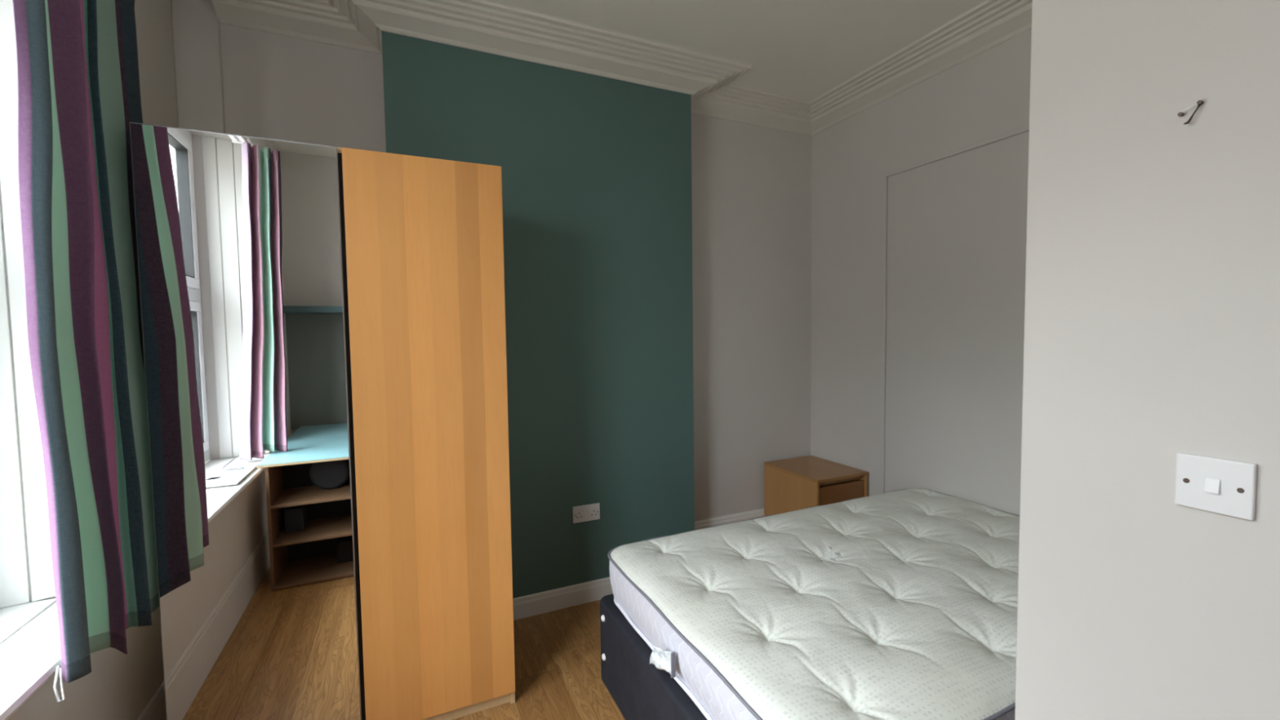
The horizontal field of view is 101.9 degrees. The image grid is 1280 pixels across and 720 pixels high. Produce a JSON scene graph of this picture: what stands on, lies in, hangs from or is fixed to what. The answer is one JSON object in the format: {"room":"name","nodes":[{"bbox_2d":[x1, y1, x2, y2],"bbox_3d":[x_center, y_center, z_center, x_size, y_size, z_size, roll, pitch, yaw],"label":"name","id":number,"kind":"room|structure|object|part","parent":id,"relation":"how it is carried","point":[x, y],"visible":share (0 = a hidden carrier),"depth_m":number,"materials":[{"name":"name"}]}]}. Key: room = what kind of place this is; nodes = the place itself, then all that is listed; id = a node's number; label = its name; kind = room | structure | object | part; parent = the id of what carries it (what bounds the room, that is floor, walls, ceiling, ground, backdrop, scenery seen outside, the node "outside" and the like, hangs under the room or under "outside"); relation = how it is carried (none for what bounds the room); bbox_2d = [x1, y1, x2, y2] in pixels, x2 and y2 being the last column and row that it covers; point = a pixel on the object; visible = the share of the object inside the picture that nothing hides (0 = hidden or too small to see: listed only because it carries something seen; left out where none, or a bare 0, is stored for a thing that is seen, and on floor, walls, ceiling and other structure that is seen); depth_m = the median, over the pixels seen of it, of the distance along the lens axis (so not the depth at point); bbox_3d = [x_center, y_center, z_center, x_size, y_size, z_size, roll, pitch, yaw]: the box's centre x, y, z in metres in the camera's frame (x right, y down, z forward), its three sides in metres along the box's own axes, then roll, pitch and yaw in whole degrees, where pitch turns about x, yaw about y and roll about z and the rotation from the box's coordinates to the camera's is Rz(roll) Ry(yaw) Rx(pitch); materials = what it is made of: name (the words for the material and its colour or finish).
{"room":"bedroom","nodes":[
{"label":"bedroom","id":0,"kind":"room"},
{"bbox_2d":[0,0,177,719],"bbox_3d":[-1.292,-0.004,0.429,0.410,2.800,3.860,-2,3,-25],"label":"wall","id":1,"kind":"structure","parent":0,"point":[119,686],"depth_m":1.63,"materials":[{"name":"paint"}]},
{"bbox_2d":[0,0,55,608],"bbox_3d":[-1.666,-0.288,1.437,0.247,1.924,0.018,-3,4,-39],"label":"window","id":2,"kind":"structure","parent":1,"relation":"attached to","point":[14,579],"depth_m":1.42,"materials":[{"name":"white glass"}]},
{"bbox_2d":[0,598,61,719],"bbox_3d":[-1.214,0.735,0.532,0.329,0.039,2.320,-2,3,-25],"label":"window sill","id":3,"kind":"structure","parent":1,"relation":"attached to","point":[30,655],"depth_m":1.23,"materials":[{"name":"white paint"}]},
{"bbox_2d":[137,681,166,719],"bbox_3d":[-1.080,1.280,0.574,0.010,0.215,3.600,-2,3,-25],"label":"baseboard","id":4,"kind":"structure","parent":1,"relation":"attached to","point":[155,709],"depth_m":1.73,"materials":[{"name":"paint"}]},
{"bbox_3d":[-1.196,-1.143,0.654,0.069,0.081,1.790,-2,3,-25],"label":"rail","id":5,"kind":"object","parent":1,"relation":"attached to","visible":0},
{"bbox_2d":[12,0,159,702],"bbox_3d":[-1.381,-0.199,1.345,0.121,1.882,0.628,-2,3,-25],"label":"curtain","id":6,"kind":"object","parent":5,"relation":"hanging from","point":[79,90],"visible":0.88,"depth_m":1.24,"materials":[{"name":"fabric"}]},
{"bbox_2d":[170,0,811,521],"bbox_3d":[-0.499,-0.138,2.838,3.869,2.800,0.140,-2,3,-25],"label":"wall","id":7,"kind":"structure","parent":0,"point":[751,184],"depth_m":3.23,"materials":[{"name":"paint"}]},
{"bbox_2d":[211,0,382,54],"bbox_3d":[-1.418,-1.447,2.169,0.610,0.092,0.240,-2,3,-25],"label":"trim","id":8,"kind":"structure","parent":7,"relation":"attached to","point":[314,20],"depth_m":2.19,"materials":[{"name":"paint"}]},
{"bbox_2d":[694,508,764,529],"bbox_3d":[0.714,1.104,3.383,1.054,0.232,0.026,-2,3,-25],"label":"baseboard","id":9,"kind":"structure","parent":7,"relation":"attached to","point":[740,517],"depth_m":3.31,"materials":[{"name":"white paint"}]},
{"bbox_2d":[690,83,811,135],"bbox_3d":[0.723,-1.526,3.152,1.054,0.092,0.240,-2,3,-25],"label":"trim","id":10,"kind":"structure","parent":7,"relation":"attached to","point":[732,102],"depth_m":3.14,"materials":[{"name":"paint"}]},
{"bbox_2d":[381,31,694,598],"bbox_3d":[-0.397,-0.118,2.612,1.528,2.780,0.012,-2,3,-25],"label":"wall","id":11,"kind":"structure","parent":0,"point":[596,171],"depth_m":2.65,"materials":[{"name":"teal paint"}]},
{"bbox_2d":[351,0,752,94],"bbox_3d":[-0.362,-1.475,2.428,2.005,0.092,0.240,-2,3,-25],"label":"trim","id":12,"kind":"structure","parent":11,"relation":"attached to","point":[487,26],"depth_m":2.40,"materials":[{"name":"paint"}]},
{"bbox_2d":[512,577,613,620],"bbox_3d":[-0.373,1.218,2.669,1.525,0.105,0.012,-2,3,-25],"label":"baseboard","id":13,"kind":"structure","parent":11,"relation":"attached to","point":[541,602],"depth_m":2.65,"materials":[{"name":"white paint"}]},
{"bbox_2d":[572,502,599,523],"bbox_3d":[-0.278,0.795,2.694,0.146,0.086,0.013,-2,3,-25],"label":"wall socket","id":14,"kind":"object","parent":11,"relation":"attached to","point":[590,512],"visible":1,"depth_m":2.69,"materials":[{"name":"white plastic"}]},
{"bbox_2d":[452,600,625,719],"bbox_3d":[0.298,1.376,1.224,3.869,0.080,3.860,-2,3,-25],"label":"floor","id":15,"kind":"structure","parent":0,"point":[557,653],"depth_m":2.16,"materials":[{"name":"brown wood"}]},
{"bbox_2d":[128,121,515,719],"bbox_3d":[-1.063,0.310,1.964,1.013,2.010,0.590,-2,3,-25],"label":"wardrobe","id":16,"kind":"object","parent":15,"relation":"on","point":[324,328],"visible":1,"depth_m":1.66,"materials":[{"name":"brown wood"}]},
{"bbox_3d":[-1.178,0.305,1.599,0.500,1.949,0.019,-2,3,-25],"label":"mirrored door","id":17,"kind":"part","parent":16,"relation":"part of","materials":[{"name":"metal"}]},
{"bbox_2d":[130,123,359,719],"bbox_3d":[-1.174,0.305,1.590,0.493,1.941,0.004,-2,3,-25],"label":"mirror glass","id":18,"kind":"object","parent":16,"relation":"attached to","point":[238,237],"depth_m":1.58,"materials":[{"name":"silver"}]},
{"bbox_3d":[-1.078,-0.685,1.926,0.968,0.018,0.568,-2,3,-25],"label":"panel","id":19,"kind":"part","parent":16,"relation":"part of","materials":[{"name":"brown wood"}]},
{"bbox_3d":[-1.050,0.284,1.932,0.016,1.919,0.478,-2,3,-25],"label":"divider panel","id":20,"kind":"part","parent":16,"relation":"part of","materials":[{"name":"brown wood"}]},
{"bbox_3d":[-0.713,0.287,1.813,0.498,1.949,0.019,-2,3,-25],"label":"wooden door","id":21,"kind":"part","parent":16,"relation":"part of","materials":[{"name":"brown wood"}]},
{"bbox_3d":[-0.616,0.293,2.182,0.018,2.010,0.568,-2,3,-25],"label":"panel","id":22,"kind":"part","parent":16,"relation":"part of","materials":[{"name":"brown wood"}]},
{"bbox_2d":[600,593,706,719],"bbox_3d":[0.921,1.113,1.902,1.856,0.358,1.223,-2,3,-25],"label":"base","id":23,"kind":"object","parent":15,"relation":"on","point":[641,691],"visible":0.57,"depth_m":1.75,"materials":[{"name":"grey fabric"}]},
{"bbox_2d":[607,488,1019,719],"bbox_3d":[0.922,0.826,1.890,1.887,0.213,1.233,-2,3,-25],"label":"mattress","id":24,"kind":"object","parent":23,"relation":"on","point":[915,618],"visible":0.75,"depth_m":1.57,"materials":[{"name":"fabric"}]},
{"bbox_2d":[764,455,868,515],"bbox_3d":[1.097,0.945,3.275,0.400,0.550,0.480,-2,3,-25],"label":"drawers","id":25,"kind":"object","parent":15,"relation":"on","point":[792,484],"visible":0.37,"depth_m":3.15,"materials":[{"name":"brown wood"}]},
{"bbox_3d":[0.923,0.961,3.197,0.018,0.531,0.477,-2,3,-25],"label":"panel","id":26,"kind":"part","parent":25,"relation":"part of","materials":[{"name":"brown wood"}]},
{"bbox_3d":[1.094,0.679,3.261,0.400,0.019,0.480,-2,3,-25],"label":"panel","id":27,"kind":"part","parent":25,"relation":"part of","materials":[{"name":"brown wood"}]},
{"bbox_3d":[1.188,0.838,3.069,0.360,0.212,0.017,-2,3,-25],"label":"drawer","id":28,"kind":"part","parent":25,"relation":"part of","materials":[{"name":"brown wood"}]},
{"bbox_3d":[1.270,0.948,3.356,0.018,0.531,0.477,-2,3,-25],"label":"panel","id":29,"kind":"part","parent":25,"relation":"part of","materials":[{"name":"brown wood"}]},
{"bbox_2d":[488,0,983,101],"bbox_3d":[0.259,-1.510,1.076,3.869,0.100,3.860,-2,3,-25],"label":"ceiling","id":30,"kind":"structure","parent":0,"point":[800,49],"depth_m":2.39,"materials":[{"name":"paint"}]},
{"bbox_2d":[810,28,1031,496],"bbox_3d":[1.663,-0.156,2.621,0.120,2.800,2.340,-2,3,-25],"label":"wall","id":31,"kind":"structure","parent":0,"point":[986,95],"depth_m":3.12,"materials":[{"name":"paint"}]},
{"bbox_2d":[809,0,1031,136],"bbox_3d":[1.482,-1.502,2.477,0.240,0.092,2.100,-2,3,-25],"label":"trim","id":32,"kind":"structure","parent":31,"relation":"attached to","point":[988,24],"depth_m":2.59,"materials":[{"name":"paint"}]},
{"bbox_2d":[880,125,1029,515],"bbox_3d":[1.728,0.112,2.342,0.013,2.290,1.517,-2,3,-25],"label":"door","id":33,"kind":"structure","parent":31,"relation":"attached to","point":[957,224],"depth_m":2.61,"materials":[{"name":"paint"}]},
{"bbox_2d":[1014,0,1279,719],"bbox_3d":[1.814,-0.057,0.635,1.509,2.800,1.640,-2,3,-25],"label":"wall","id":34,"kind":"structure","parent":0,"point":[1152,305],"depth_m":0.89,"materials":[{"name":"paint"}]},
{"bbox_2d":[1177,99,1203,124],"bbox_3d":[0.877,-0.393,0.827,0.011,0.032,0.029,-2,3,-25],"label":"hook","id":35,"kind":"object","parent":34,"relation":"attached to","point":[1200,102],"visible":1,"depth_m":0.82,"materials":[{"name":"silver metal"}]},
{"bbox_2d":[1174,452,1257,520],"bbox_3d":[0.901,0.197,0.816,0.015,0.086,0.087,-2,3,-25],"label":"light switch","id":36,"kind":"object","parent":34,"relation":"attached to","point":[1224,486],"visible":1,"depth_m":0.81,"materials":[{"name":"white plastic"}]},
{"bbox_3d":[-0.463,-0.134,2.755,1.525,2.800,0.321,-2,3,-25],"label":"wall","id":37,"kind":"structure","parent":0,"visible":0},
{"bbox_2d":[328,0,382,53],"bbox_3d":[-1.207,-1.449,2.153,0.145,0.092,0.484,0,3,20],"label":"trim","id":38,"kind":"structure","parent":37,"relation":"attached to","point":[363,24],"depth_m":2.20,"materials":[{"name":"paint"}]},
{"bbox_2d":[690,68,751,101],"bbox_3d":[0.396,-1.509,2.889,0.484,0.092,0.145,0,3,20],"label":"trim","id":39,"kind":"structure","parent":37,"relation":"attached to","point":[728,80],"depth_m":2.86,"materials":[{"name":"paint"}]}
]}

